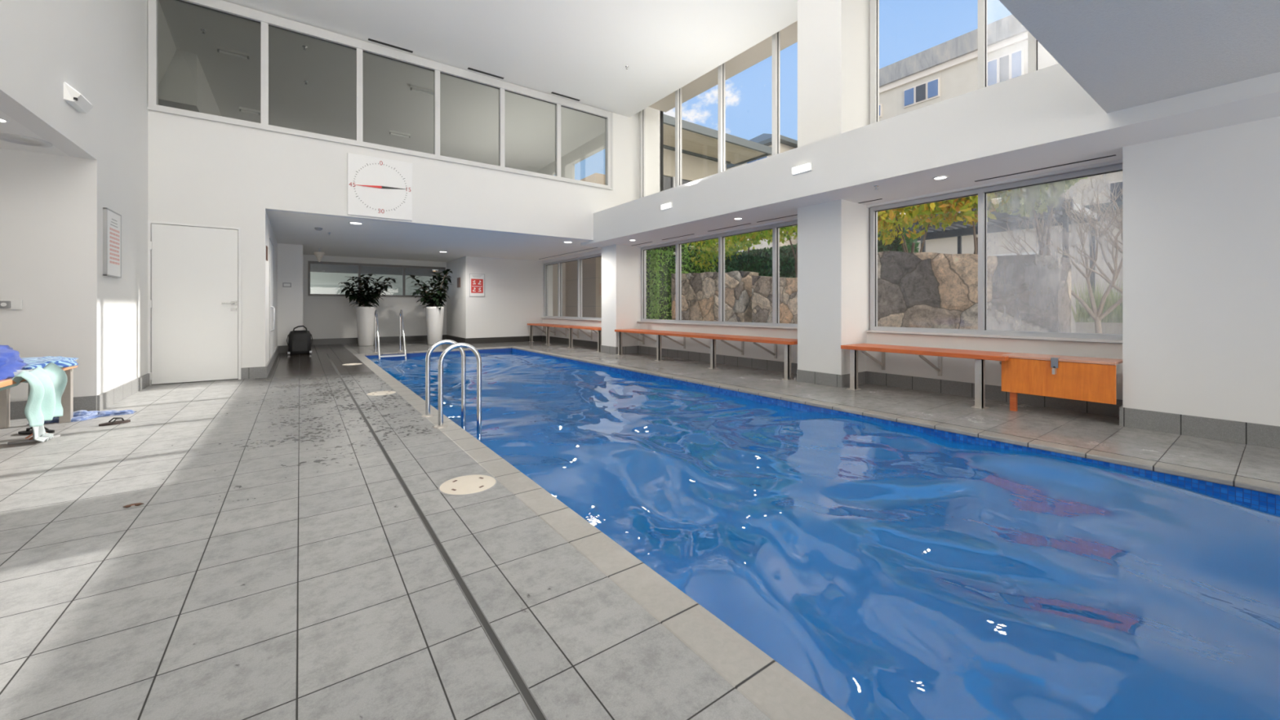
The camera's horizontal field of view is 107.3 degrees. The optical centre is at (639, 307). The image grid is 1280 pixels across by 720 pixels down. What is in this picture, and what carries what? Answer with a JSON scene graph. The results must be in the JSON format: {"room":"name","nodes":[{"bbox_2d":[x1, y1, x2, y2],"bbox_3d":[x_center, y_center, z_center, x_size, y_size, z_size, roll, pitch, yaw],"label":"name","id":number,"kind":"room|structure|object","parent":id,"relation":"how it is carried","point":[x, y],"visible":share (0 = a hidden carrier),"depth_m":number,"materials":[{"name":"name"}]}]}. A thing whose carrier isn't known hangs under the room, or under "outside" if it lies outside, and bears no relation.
{"room":"indoor swimming pool","nodes":[
{"label":"indoor swimming pool","id":0,"kind":"room"},
{"bbox_2d":[0,111,69,156],"bbox_3d":[-3.292,-1.510,-1.933,4.400,0.180,12.720,0,0,-36],"label":"ceiling","id":1,"kind":"structure","parent":0,"point":[13,126],"depth_m":3.94,"materials":[{"name":"paint"}]},
{"bbox_2d":[0,133,53,146],"bbox_3d":[-5.217,-1.410,3.979,0.320,0.020,0.320,0,0,-36],"label":"ceiling vent","id":2,"kind":"object","parent":1,"relation":"in","point":[12,138],"visible":1,"depth_m":3.96,"materials":[{"name":"paint"}]},
{"bbox_2d":[0,147,73,401],"bbox_3d":[-7.111,-0.210,3.247,4.270,2.420,0.150,0,0,-36],"label":"wall","id":3,"kind":"structure","parent":0,"point":[37,188],"depth_m":4.30,"materials":[{"name":"paint"}]},
{"bbox_2d":[0,299,22,309],"bbox_3d":[-5.606,-0.029,4.211,0.123,0.081,0.048,0,0,-36],"label":"outlets","id":4,"kind":"object","parent":3,"relation":"attached to","point":[4,304],"visible":1,"depth_m":4.19,"materials":[{"name":"white plastic"}]},
{"bbox_2d":[9,395,97,419],"bbox_3d":[-7.001,0.921,3.222,4.420,0.158,0.018,0,0,-36],"label":"baseboard","id":5,"kind":"structure","parent":3,"relation":"attached to","point":[88,403],"depth_m":4.43,"materials":[{"name":"tile"}]},
{"bbox_2d":[0,0,147,396],"bbox_3d":[-4.110,-1.760,2.848,0.170,5.520,7.770,0,0,-36],"label":"wall","id":6,"kind":"structure","parent":0,"point":[99,48],"depth_m":4.55,"materials":[{"name":"paint"}]},
{"bbox_2d":[63,82,93,113],"bbox_3d":[-4.815,-1.794,4.047,0.090,0.148,0.340,0,0,-36],"label":"wall light","id":7,"kind":"object","parent":6,"relation":"attached to","point":[76,100],"visible":1,"depth_m":3.96,"materials":[{"name":"white plastic"}]},
{"bbox_2d":[102,207,121,278],"bbox_3d":[-5.437,-0.655,4.855,0.028,0.674,0.467,0,0,-36],"label":"wall sign","id":8,"kind":"object","parent":6,"relation":"attached to","point":[112,220],"visible":1,"depth_m":4.82,"materials":[{"name":"grey"}]},
{"bbox_2d":[97,373,150,411],"bbox_3d":[-5.758,0.921,5.291,0.018,0.158,1.880,0,0,-36],"label":"baseboard","id":9,"kind":"structure","parent":6,"relation":"attached to","point":[108,398],"depth_m":5.09,"materials":[{"name":"tile"}]},
{"bbox_2d":[158,0,221,115],"bbox_3d":[-9.659,-3.550,9.646,1.130,2.700,9.450,0,0,-36],"label":"wall","id":10,"kind":"structure","parent":0,"point":[183,83],"depth_m":8.98,"materials":[{"name":"paint"}]},
{"bbox_2d":[266,211,277,364],"bbox_3d":[-6.780,-0.210,8.579,0.150,2.420,4.350,0,0,-36],"label":"wall","id":11,"kind":"structure","parent":0,"point":[269,232],"depth_m":7.72,"materials":[{"name":"paint"}]},
{"bbox_2d":[265,346,278,377],"bbox_3d":[-6.668,0.921,8.568,0.018,0.158,4.500,0,0,-36],"label":"baseboard","id":12,"kind":"structure","parent":11,"relation":"attached to","point":[271,362],"depth_m":8.03,"materials":[{"name":"tile"}]},
{"bbox_2d":[269,237,275,359],"bbox_3d":[-6.259,-0.142,8.043,0.067,1.955,1.170,0,0,-36],"label":"door","id":13,"kind":"structure","parent":11,"relation":"in","point":[272,309],"depth_m":8.01,"materials":[{"name":"paint"}]},
{"bbox_2d":[277,243,302,346],"bbox_3d":[-8.542,-0.210,11.409,0.606,2.420,2.300,0,0,-36],"label":"wall","id":14,"kind":"structure","parent":0,"point":[290,256],"depth_m":10.51,"materials":[{"name":"paint"}]},
{"bbox_2d":[302,254,446,338],"bbox_3d":[-7.536,-0.310,13.646,3.944,2.620,0.150,0,0,-36],"label":"wall","id":15,"kind":"structure","parent":0,"point":[324,317],"depth_m":13.18,"materials":[{"name":"paint"}]},
{"bbox_2d":[307,261,445,297],"bbox_3d":[-7.469,-0.785,13.621,3.484,0.930,0.090,0,0,-36],"label":"window","id":16,"kind":"structure","parent":15,"relation":"in","point":[358,264],"depth_m":13.36,"materials":[{"name":"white metal"}]},
{"bbox_2d":[311,334,446,345],"bbox_3d":[-7.487,0.921,13.578,3.644,0.158,0.018,0,0,-36],"label":"baseboard","id":17,"kind":"structure","parent":15,"relation":"attached to","point":[412,338],"depth_m":13.23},
{"bbox_2d":[310,271,443,295],"bbox_3d":[-12.817,-0.310,22.876,8.000,2.620,0.100,0,0,-36],"label":"wall","id":18,"kind":"structure","parent":0,"point":[320,282],"depth_m":22.27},
{"bbox_2d":[310,263,443,275],"bbox_3d":[-10.134,-1.660,18.307,7.000,0.080,10.450,0,0,-36],"label":"ceiling","id":19,"kind":"structure","parent":0,"point":[313,267],"depth_m":20.58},
{"bbox_2d":[159,0,604,172],"bbox_3d":[-6.104,-4.950,12.213,9.600,0.100,9.450,0,0,-36],"label":"ceiling","id":20,"kind":"structure","parent":0,"point":[326,105],"depth_m":11.20,"materials":[{"name":"paint"}]},
{"bbox_2d":[217,45,249,59],"bbox_3d":[-7.739,-4.848,8.967,0.470,0.105,0.060,0,0,-36],"label":"light","id":21,"kind":"object","parent":20,"relation":"attached to","point":[228,51],"visible":1,"depth_m":8.95,"materials":[{"name":"white plastic"}]},
{"bbox_2d":[239,106,260,115],"bbox_3d":[-9.621,-4.848,11.617,0.400,0.105,0.060,0,0,-36],"label":"light","id":22,"kind":"object","parent":20,"relation":"attached to","point":[242,108],"visible":1,"depth_m":11.60,"materials":[{"name":"white plastic"}]},
{"bbox_2d":[409,84,433,95],"bbox_3d":[-4.850,-4.848,10.535,0.530,0.105,0.060,0,0,-36],"label":"light","id":23,"kind":"object","parent":20,"relation":"attached to","point":[414,88],"visible":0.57,"depth_m":10.50,"materials":[{"name":"white plastic"}]},
{"bbox_2d":[147,0,639,368],"bbox_3d":[-3.234,-1.910,8.365,8.050,5.820,0.150,0,0,-36],"label":"wall","id":24,"kind":"structure","parent":0,"point":[201,171],"depth_m":6.96,"materials":[{"name":"paint"}]},
{"bbox_2d":[147,220,240,385],"bbox_3d":[-5.947,-0.060,6.315,0.920,2.120,0.118,0,0,-36],"label":"door","id":25,"kind":"structure","parent":24,"relation":"in","point":[194,269],"depth_m":6.29,"materials":[{"name":"paint"}]},
{"bbox_2d":[240,366,266,379],"bbox_3d":[-5.453,0.921,6.659,0.283,0.158,0.018,0,0,-36],"label":"baseboard","id":26,"kind":"structure","parent":24,"relation":"attached to","point":[260,371],"depth_m":6.65,"materials":[{"name":"tile"}]},
{"bbox_2d":[146,0,613,190],"bbox_3d":[-3.474,-3.368,8.121,7.049,1.665,0.125,0,0,-36],"label":"window","id":27,"kind":"structure","parent":24,"relation":"in","point":[266,20],"depth_m":7.42,"materials":[{"name":"paint"}]},
{"bbox_2d":[347,152,412,221],"bbox_3d":[-4.159,-1.923,7.567,0.915,0.955,0.062,0,0,-36],"label":"clock","id":28,"kind":"object","parent":24,"relation":"attached to","point":[378,187],"visible":1,"depth_m":7.54,"materials":[{"name":"white"}]},
{"bbox_2d":[636,220,797,328],"bbox_3d":[1.345,-0.506,8.643,0.200,1.648,4.540,0,0,-36],"label":"window","id":29,"kind":"structure","parent":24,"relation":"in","point":[775,323],"depth_m":8.50,"materials":[{"name":"metal"}]},
{"bbox_2d":[638,346,797,373],"bbox_3d":[1.297,0.921,8.608,0.018,0.158,4.540,0,0,-36],"label":"baseboard","id":30,"kind":"structure","parent":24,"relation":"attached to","point":[775,366],"depth_m":8.29,"materials":[{"name":"tile"}]},
{"bbox_2d":[266,210,601,262],"bbox_3d":[-4.782,-1.520,11.534,6.850,0.200,6.800,0,0,-36],"label":"ceiling","id":31,"kind":"structure","parent":0,"point":[373,238],"depth_m":9.94,"materials":[{"name":"paint"}]},
{"bbox_2d":[446,256,464,337],"bbox_3d":[-5.383,-0.210,13.905,0.150,2.420,1.950,0,0,-36],"label":"wall","id":32,"kind":"structure","parent":0,"point":[455,304],"depth_m":13.78,"materials":[{"name":"paint"}]},
{"bbox_2d":[464,256,552,337],"bbox_3d":[-3.776,-0.210,13.771,2.600,2.420,0.150,0,0,-36],"label":"wall","id":33,"kind":"structure","parent":0,"point":[513,298],"depth_m":13.60,"materials":[{"name":"paint"}]},
{"bbox_2d":[469,273,484,296],"bbox_3d":[-4.538,-0.625,13.118,0.420,0.630,0.017,0,0,-36],"label":"notice","id":34,"kind":"object","parent":33,"relation":"attached to","point":[477,282],"visible":1,"depth_m":13.11,"materials":[{"name":"red"}]},
{"bbox_2d":[465,335,542,343],"bbox_3d":[-3.876,0.921,13.595,2.268,0.158,0.018,0,0,-36],"label":"baseboard","id":35,"kind":"structure","parent":33,"relation":"attached to","point":[535,338],"depth_m":13.51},
{"bbox_2d":[542,335,597,348],"bbox_3d":[-1.740,0.921,12.558,0.018,0.158,4.200,0,0,-36],"label":"baseboard","id":36,"kind":"structure","parent":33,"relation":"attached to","point":[556,340],"depth_m":12.56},
{"bbox_2d":[541,253,601,320],"bbox_3d":[-1.686,-0.506,12.585,0.200,1.648,4.180,0,0,-36],"label":"window","id":37,"kind":"structure","parent":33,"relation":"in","point":[559,316],"depth_m":13.44,"materials":[{"name":"metal"}]},
{"bbox_2d":[542,249,601,342],"bbox_3d":[-1.590,-0.210,12.666,0.350,2.420,4.200,0,0,-36],"label":"wall","id":38,"kind":"structure","parent":33,"relation":"attached to","point":[582,336],"depth_m":12.60,"materials":[{"name":"paint"}]},
{"bbox_2d":[222,0,797,117],"bbox_3d":[-0.838,-4.620,5.303,8.350,0.800,7.920,0,0,-36],"label":"ceiling","id":39,"kind":"structure","parent":0,"point":[581,50],"depth_m":7.24,"materials":[{"name":"paint"}]},
{"bbox_2d":[535,111,663,191],"bbox_3d":[-2.253,-3.550,14.993,0.100,2.700,9.450,0,0,-36],"label":"wall","id":40,"kind":"structure","parent":0,"point":[597,144],"depth_m":14.31,"materials":[{"name":"paint"}]},
{"bbox_2d":[0,340,1279,719],"bbox_3d":[-2.630,1.075,3.898,12.300,0.150,21.400,0,0,-36],"label":"floor","id":41,"kind":"structure","parent":0,"point":[273,563],"depth_m":1.83,"materials":[{"name":"stone"}]},
{"bbox_2d":[7,431,60,444],"bbox_3d":[-4.562,0.974,3.551,0.096,0.051,0.250,0,0,26],"label":"flip flop","id":42,"kind":"object","parent":41,"relation":"on","point":[26,439],"visible":0.58,"depth_m":3.50,"materials":[{"name":"grey plastic"}]},
{"bbox_2d":[17,426,54,434],"bbox_3d":[-4.809,0.974,3.756,0.250,0.051,0.096,0,0,-5],"label":"flip flop","id":43,"kind":"object","parent":41,"relation":"on","point":[28,431],"visible":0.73,"depth_m":3.74,"materials":[{"name":"black rubber"}]},
{"bbox_2d":[0,365,77,428],"bbox_3d":[-4.519,0.748,3.120,0.445,0.505,2.410,0,0,-36],"label":"slatted bench","id":44,"kind":"object","parent":41,"relation":"on","point":[67,398],"visible":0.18,"depth_m":4.08,"materials":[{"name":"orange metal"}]},
{"bbox_2d":[0,344,27,380],"bbox_3d":[-4.706,0.376,3.301,0.485,0.237,0.959,0,0,-36],"label":"bundle","id":45,"kind":"object","parent":44,"relation":"on","point":[11,361],"visible":0.87,"depth_m":3.40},
{"bbox_2d":[13,369,53,442],"bbox_3d":[-4.540,0.727,3.453,0.289,0.543,0.234,0,0,-36],"label":"hanging cloth","id":46,"kind":"object","parent":44,"relation":"hanging from","point":[39,434],"visible":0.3,"depth_m":3.48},
{"bbox_2d":[0,362,67,426],"bbox_3d":[-4.617,0.635,3.397,0.543,0.414,0.699,0,0,-36],"label":"towel","id":47,"kind":"object","parent":44,"relation":"on","point":[47,384],"visible":0.89,"depth_m":3.47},
{"bbox_2d":[21,355,78,369],"bbox_3d":[-4.944,0.449,3.878,0.576,0.089,0.415,0,0,41],"label":"striped cloth","id":48,"kind":"object","parent":44,"relation":"on","point":[33,363],"visible":0.65,"depth_m":3.85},
{"bbox_2d":[26,409,102,424],"bbox_3d":[-5.073,0.961,4.188,0.471,0.076,0.246,0,0,-36],"label":"cloth","id":49,"kind":"object","parent":41,"relation":"on","point":[78,415],"visible":0.51,"depth_m":4.20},
{"bbox_2d":[98,417,130,426],"bbox_3d":[-4.517,0.974,4.053,0.096,0.051,0.188,0,0,28],"label":"flip flop","id":50,"kind":"object","parent":41,"relation":"on","point":[117,422],"visible":1,"depth_m":4.05,"materials":[{"name":"brown plastic"}]},
{"bbox_2d":[94,409,137,417],"bbox_3d":[-4.941,0.978,4.404,0.321,0.042,0.179,0,0,-36],"label":"cloth","id":51,"kind":"object","parent":41,"relation":"on","point":[102,413],"visible":0.94,"depth_m":4.38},
{"bbox_2d":[286,325,312,354],"bbox_3d":[-7.380,0.694,10.222,0.464,0.612,0.335,0,0,-36],"label":"bag","id":52,"kind":"object","parent":41,"relation":"on","point":[299,342],"visible":1,"depth_m":10.11,"materials":[{"name":"fabric"}]},
{"bbox_2d":[338,273,397,346],"bbox_3d":[-7.197,0.047,12.512,1.394,1.906,0.655,0,0,-36],"label":"potted plant","id":53,"kind":"object","parent":41,"relation":"on","point":[365,315],"visible":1,"depth_m":12.34,"materials":[{"name":"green plant"}]},
{"bbox_2d":[365,391,396,395],"bbox_3d":[-3.018,0.998,5.499,0.314,0.006,0.314,0,0,-36],"label":"lid","id":54,"kind":"object","parent":41,"relation":"on","point":[379,393],"visible":1,"depth_m":5.50,"materials":[{"name":"beige plastic"}]},
{"bbox_2d":[373,310,406,359],"bbox_3d":[-5.504,1.025,10.391,0.608,1.952,0.815,0,0,-36],"label":"pool ladder","id":55,"kind":"object","parent":41,"relation":"attached to","point":[401,313],"visible":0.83,"depth_m":10.47,"materials":[{"name":"silver metal"}]},
{"bbox_2d":[406,269,453,344],"bbox_3d":[-5.694,-0.031,12.811,1.192,2.063,0.707,0,0,-36],"label":"potted plant","id":56,"kind":"object","parent":41,"relation":"on","point":[434,315],"visible":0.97,"depth_m":12.73,"materials":[{"name":"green plant"}]},
{"bbox_2d":[326,353,547,719],"bbox_3d":[-1.488,1.000,2.872,0.025,0.004,18.200,0,0,-36],"label":"channel","id":57,"kind":"object","parent":41,"relation":"on","point":[533,706],"visible":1,"depth_m":1.60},
{"bbox_2d":[438,474,497,495],"bbox_3d":[-0.971,0.998,2.664,0.314,0.006,0.314,0,0,-36],"label":"lid","id":58,"kind":"object","parent":41,"relation":"on","point":[471,484],"visible":1,"depth_m":2.64,"materials":[{"name":"beige plastic"}]},
{"bbox_2d":[527,323,601,351],"bbox_3d":[-1.925,0.733,12.388,0.510,0.535,4.100,0,0,-36],"label":"slatted bench","id":59,"kind":"object","parent":41,"relation":"on","point":[546,326],"visible":0.8,"depth_m":11.89,"materials":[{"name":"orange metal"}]},
{"bbox_2d":[601,244,646,346],"bbox_3d":[-0.365,-0.180,10.584,0.800,2.360,0.610,0,0,-36],"label":"column","id":60,"kind":"structure","parent":41,"relation":"on","point":[620,264],"depth_m":10.31,"materials":[{"name":"paint"}]},
{"bbox_2d":[600,345,616,354],"bbox_3d":[-0.691,0.921,10.338,0.018,0.158,0.628,0,0,-36],"label":"baseboard","id":61,"kind":"structure","parent":60,"relation":"attached to","point":[604,348],"depth_m":10.32,"materials":[{"name":"tile"}]},
{"bbox_2d":[616,345,639,354],"bbox_3d":[-0.262,0.921,10.271,0.600,0.158,0.018,0,0,-36],"label":"baseboard","id":62,"kind":"structure","parent":60,"relation":"attached to","point":[625,349],"depth_m":10.28,"materials":[{"name":"tile"}]},
{"bbox_2d":[614,328,797,380],"bbox_3d":[1.022,0.733,8.434,0.660,0.535,4.440,0,0,-36],"label":"slatted bench","id":63,"kind":"object","parent":41,"relation":"on","point":[787,342],"visible":0.83,"depth_m":7.75,"materials":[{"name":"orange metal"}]},
{"bbox_2d":[797,199,870,374],"bbox_3d":[2.659,-0.180,6.397,0.800,2.360,0.640,0,0,-36],"label":"column","id":64,"kind":"structure","parent":41,"relation":"on","point":[833,237],"depth_m":6.12,"materials":[{"name":"paint"}]},
{"bbox_2d":[796,369,842,387],"bbox_3d":[2.332,0.921,6.150,0.018,0.158,0.658,0,0,-36],"label":"baseboard","id":65,"kind":"structure","parent":64,"relation":"attached to","point":[806,376],"depth_m":6.12,"materials":[{"name":"tile"}]},
{"bbox_2d":[842,371,866,387],"bbox_3d":[2.770,0.921,6.072,0.600,0.158,0.018,0,0,-36],"label":"baseboard","id":66,"kind":"structure","parent":64,"relation":"attached to","point":[862,376],"depth_m":6.10,"materials":[{"name":"tile"}]},
{"bbox_2d":[840,343,1012,409],"bbox_3d":[3.247,0.733,5.354,0.660,0.535,1.680,0,0,-36],"label":"slatted bench","id":67,"kind":"object","parent":41,"relation":"on","point":[980,357],"visible":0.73,"depth_m":5.14,"materials":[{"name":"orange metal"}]},
{"bbox_2d":[1000,352,1122,411],"bbox_3d":[3.953,0.727,4.416,0.580,0.546,0.797,0,0,-36],"label":"cabinet","id":68,"kind":"object","parent":41,"relation":"on","point":[1059,377],"visible":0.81,"depth_m":4.25,"materials":[{"name":"orange wood"}]},
{"bbox_2d":[644,106,663,196],"bbox_3d":[-3.353,-3.550,8.402,9.600,2.700,0.050,0,0,-36],"label":"wall","id":69,"kind":"structure","parent":0,"point":[652,169],"depth_m":11.01,"materials":[{"name":"paint"}]},
{"bbox_2d":[639,217,797,363],"bbox_3d":[1.386,-0.210,8.672,0.200,2.420,4.540,0,0,-36],"label":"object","id":70,"kind":"structure","parent":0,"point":[751,350],"depth_m":8.32,"materials":[{"name":"paint"}]},
{"bbox_2d":[365,348,1279,514],"bbox_3d":[-0.319,1.692,5.110,3.495,1.316,14.860,0,0,-36],"label":"tiles","id":71,"kind":"object","parent":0,"point":[1268,502],"visible":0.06,"depth_m":3.80,"materials":[{"name":"blue tile"}]},
{"bbox_2d":[362,346,511,355],"bbox_3d":[-4.651,1.017,11.109,3.271,0.034,0.162,0,0,-36],"label":"coping","id":72,"kind":"object","parent":71,"relation":"on","point":[493,348],"visible":0.72,"depth_m":10.77},
{"bbox_2d":[353,354,854,719],"bbox_3d":[-1.758,1.017,4.164,0.170,0.034,14.810,0,0,-36],"label":"coping","id":73,"kind":"object","parent":71,"relation":"on","point":[773,689],"visible":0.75,"depth_m":1.59,"materials":[{"name":"stone"}]},
{"bbox_2d":[421,339,481,434],"bbox_3d":[-1.696,1.150,4.239,0.404,1.700,0.598,0,0,-36],"label":"pool ladder","id":74,"kind":"object","parent":73,"relation":"attached to","point":[460,346],"visible":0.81,"depth_m":4.13,"materials":[{"name":"silver metal"}]},
{"bbox_2d":[367,351,1279,719],"bbox_3d":[-0.319,1.102,5.110,3.293,0.132,14.658,0,0,-36],"label":"pool water","id":75,"kind":"object","parent":71,"relation":"in","point":[896,572],"visible":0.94,"depth_m":2.17,"materials":[{"name":"liquid"}]},
{"bbox_2d":[509,346,1279,495],"bbox_3d":[1.028,1.017,6.176,0.162,0.034,14.810,0,0,-36],"label":"coping","id":76,"kind":"object","parent":71,"relation":"on","point":[1266,486],"visible":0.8,"depth_m":3.62,"materials":[{"name":"stone"}]},
{"bbox_2d":[580,63,1279,247],"bbox_3d":[3.610,-1.673,4.549,1.180,0.625,15.150,0,0,-36],"label":"wall","id":77,"kind":"structure","parent":0,"point":[1043,117],"depth_m":4.66,"materials":[{"name":"paint"}]},
{"bbox_2d":[639,31,780,198],"bbox_3d":[1.330,-3.429,8.663,0.200,2.883,4.590,0,0,-36],"label":"window","id":78,"kind":"structure","parent":77,"relation":"on","point":[776,37],"depth_m":8.50,"materials":[{"name":"paint"}]},
{"bbox_2d":[791,162,812,175],"bbox_3d":[1.975,-1.700,5.761,0.052,0.100,0.270,0,0,-36],"label":"emergency light","id":79,"kind":"object","parent":77,"relation":"attached to","point":[806,167],"visible":1,"depth_m":5.73,"materials":[{"name":"white plastic"}]},
{"bbox_2d":[797,0,870,147],"bbox_3d":[2.659,-3.453,6.397,0.800,2.935,0.640,0,0,-36],"label":"column","id":80,"kind":"structure","parent":77,"relation":"on","point":[833,36],"depth_m":6.13,"materials":[{"name":"paint"}]},
{"bbox_2d":[974,154,1115,182],"bbox_3d":[3.921,-1.359,4.632,0.030,0.006,1.080,0,0,-36],"label":"air slot","id":81,"kind":"object","parent":77,"relation":"attached to","point":[1115,154],"visible":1,"depth_m":4.56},
{"bbox_2d":[999,0,1279,113],"bbox_3d":[1.108,-1.742,-2.389,11.000,0.515,6.830,0,0,-36],"label":"ceiling","id":82,"kind":"structure","parent":0,"point":[1125,54],"depth_m":2.63,"materials":[{"name":"paint"}]},
{"bbox_2d":[1122,115,1279,426],"bbox_3d":[6.351,-0.180,1.403,0.660,2.360,6.840,0,0,-36],"label":"wall","id":83,"kind":"structure","parent":0,"point":[1201,210],"depth_m":3.62,"materials":[{"name":"paint"}]},
{"bbox_2d":[866,163,1122,342],"bbox_3d":[3.772,-0.506,5.282,0.200,1.648,2.430,0,0,-36],"label":"window","id":84,"kind":"structure","parent":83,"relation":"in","point":[982,331],"depth_m":5.23,"materials":[{"name":"metal"}]},
{"bbox_2d":[866,159,1122,399],"bbox_3d":[3.812,-0.210,5.312,0.200,2.420,2.470,0,0,-36],"label":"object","id":85,"kind":"structure","parent":83,"relation":"attached to","point":[955,369],"depth_m":5.29,"materials":[{"name":"paint"}]},
{"bbox_2d":[866,371,1122,417],"bbox_3d":[3.724,0.921,5.248,0.018,0.158,2.470,0,0,-36],"label":"baseboard","id":86,"kind":"structure","parent":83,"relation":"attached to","point":[995,393],"depth_m":5.13,"materials":[{"name":"tile"}]},
{"bbox_2d":[1122,407,1279,448],"bbox_3d":[6.076,0.921,1.204,0.018,0.158,6.840,0,0,-36],"label":"baseboard","id":87,"kind":"structure","parent":83,"relation":"attached to","point":[1238,432],"depth_m":3.61,"materials":[{"name":"tile"}]},
{"bbox_3d":[6.548,-3.402,1.539,0.180,2.835,6.830,0,0,-36],"label":"wall","id":88,"kind":"structure","parent":0,"visible":0},
{"bbox_2d":[648,20,797,111],"bbox_3d":[2.708,-4.665,7.567,0.650,0.170,8.100,0,0,-36],"label":"roof eave","id":89,"kind":"object","parent":88,"relation":"attached to","point":[762,51],"visible":0.33,"depth_m":8.95},
{"bbox_2d":[870,0,1038,124],"bbox_3d":[3.774,-3.429,5.278,0.200,2.883,2.440,0,0,-36],"label":"window","id":90,"kind":"structure","parent":88,"relation":"in","point":[1033,43],"depth_m":5.28,"materials":[{"name":"paint"}]},
{"label":"outside","id":91,"kind":"structure","parent":0,"visible":0},
{"bbox_2d":[663,114,772,246],"bbox_3d":[1.570,-3.610,14.652,5.300,3.220,2.080,0,0,-36],"label":"building","id":92,"kind":"structure","parent":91,"point":[700,144],"depth_m":14.93,"materials":[{"name":"metal"}]},
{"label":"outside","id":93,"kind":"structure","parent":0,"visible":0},
{"bbox_3d":[20.350,1.110,45.528,73.700,0.180,130.000,0,0,-36],"label":"ground","id":94,"kind":"structure","parent":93,"visible":0},
{"bbox_2d":[552,173,604,317],"bbox_3d":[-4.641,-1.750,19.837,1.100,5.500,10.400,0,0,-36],"label":"building","id":95,"kind":"structure","parent":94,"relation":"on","point":[592,267],"depth_m":16.36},
{"bbox_2d":[648,248,674,319],"bbox_3d":[0.667,-0.350,14.227,0.750,2.808,0.503,0,0,-36],"label":"hedge","id":96,"kind":"object","parent":94,"relation":"on","point":[661,261],"visible":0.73,"depth_m":14.09,"materials":[{"name":"green plant"}]},
{"bbox_2d":[646,239,715,319],"bbox_3d":[0.919,-0.555,15.458,1.292,3.198,3.298,0,0,-36],"label":"hedge","id":97,"kind":"object","parent":94,"relation":"on","point":[687,266],"visible":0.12,"depth_m":14.28,"materials":[{"name":"green plant"}]},
{"bbox_2d":[685,229,772,271],"bbox_3d":[2.525,-0.940,13.061,1.670,3.887,3.230,0,0,-29],"label":"tree","id":98,"kind":"object","parent":94,"relation":"on","point":[754,240],"visible":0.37,"depth_m":13.17,"materials":[{"name":"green plant"}]},
{"bbox_2d":[671,271,797,324],"bbox_3d":[2.489,0.034,10.986,0.572,1.932,4.900,0,0,-36],"label":"stone wall","id":99,"kind":"structure","parent":94,"relation":"on","point":[700,291],"depth_m":10.90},
{"bbox_2d":[715,133,797,272],"bbox_3d":[10.107,-5.750,35.542,9.000,13.900,8.000,0,0,-36],"label":"house","id":100,"kind":"structure","parent":94,"relation":"on","point":[787,144],"depth_m":30.99,"materials":[{"name":"metal"}]},
{"bbox_2d":[712,229,919,277],"bbox_3d":[3.989,-0.277,11.875,0.746,2.698,5.531,0,0,-36],"label":"hedge","id":101,"kind":"object","parent":94,"relation":"on","point":[758,260],"visible":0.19,"depth_m":12.25,"materials":[{"name":"green plant"}]},
{"bbox_2d":[755,225,879,277],"bbox_3d":[3.885,-0.914,10.756,1.529,3.835,3.345,0,0,-36],"label":"tree","id":102,"kind":"object","parent":94,"relation":"on","point":[790,229],"visible":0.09,"depth_m":11.40,"materials":[{"name":"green plant"}]},
{"bbox_2d":[877,196,969,252],"bbox_3d":[4.778,-0.879,8.657,1.520,3.766,2.299,0,0,-36],"label":"tree","id":103,"kind":"object","parent":94,"relation":"on","point":[922,211],"visible":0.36,"depth_m":8.36,"materials":[{"name":"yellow plant"}]},
{"bbox_2d":[877,250,1071,333],"bbox_3d":[4.793,0.011,7.284,0.665,1.978,2.700,0,0,-36],"label":"stone wall","id":104,"kind":"structure","parent":94,"relation":"on","point":[920,290],"depth_m":6.80,"materials":[{"name":"stone"}]},
{"bbox_2d":[940,187,1022,254],"bbox_3d":[5.702,-0.843,7.838,1.454,3.694,1.142,0,0,0],"label":"tree","id":105,"kind":"object","parent":94,"relation":"on","point":[971,216],"visible":0.3,"depth_m":7.74,"materials":[{"name":"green plant"}]},
{"bbox_2d":[879,196,1099,297],"bbox_3d":[7.240,-0.530,11.240,2.200,3.060,5.050,0,0,-36],"label":"pergola","id":106,"kind":"object","parent":94,"relation":"on","point":[1001,218],"visible":0.3,"depth_m":10.62,"materials":[{"name":"metal"}]},
{"bbox_2d":[879,14,1122,214],"bbox_3d":[32.044,-8.441,27.196,12.600,19.282,34.982,0,0,-36],"label":"apartment block","id":107,"kind":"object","parent":94,"relation":"on","point":[948,69],"visible":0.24,"depth_m":31.40,"materials":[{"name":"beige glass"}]},
{"bbox_2d":[917,200,1122,333],"bbox_3d":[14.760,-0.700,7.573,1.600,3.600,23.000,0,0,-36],"label":"house","id":108,"kind":"structure","parent":94,"relation":"on","point":[947,245],"depth_m":12.20,"materials":[{"name":"metal"}]},
{"bbox_2d":[995,177,1087,255],"bbox_3d":[6.204,-0.815,7.293,1.228,3.638,1.304,0,0,-36],"label":"tree","id":109,"kind":"object","parent":94,"relation":"on","point":[1058,187],"visible":0.23,"depth_m":7.38,"materials":[{"name":"grey plant"}]},
{"bbox_2d":[995,175,1122,333],"bbox_3d":[7.135,-0.561,7.328,1.369,3.134,2.955,0,0,-17],"label":"bare tree","id":110,"kind":"object","parent":94,"relation":"on","point":[1097,316],"visible":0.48,"depth_m":7.29,"materials":[{"name":"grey plant"}]},
{"bbox_2d":[1032,178,1122,293],"bbox_3d":[7.817,-0.549,6.802,1.892,3.107,2.773,0,0,-36],"label":"bare tree","id":111,"kind":"object","parent":94,"relation":"on","point":[1102,274],"visible":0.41,"depth_m":7.25,"materials":[{"name":"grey plant"}]},
{"bbox_2d":[1071,276,1122,334],"bbox_3d":[8.635,0.230,7.006,0.624,1.540,3.472,0,0,-36],"label":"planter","id":112,"kind":"object","parent":94,"relation":"on","point":[1112,323],"visible":0.18,"depth_m":7.99,"materials":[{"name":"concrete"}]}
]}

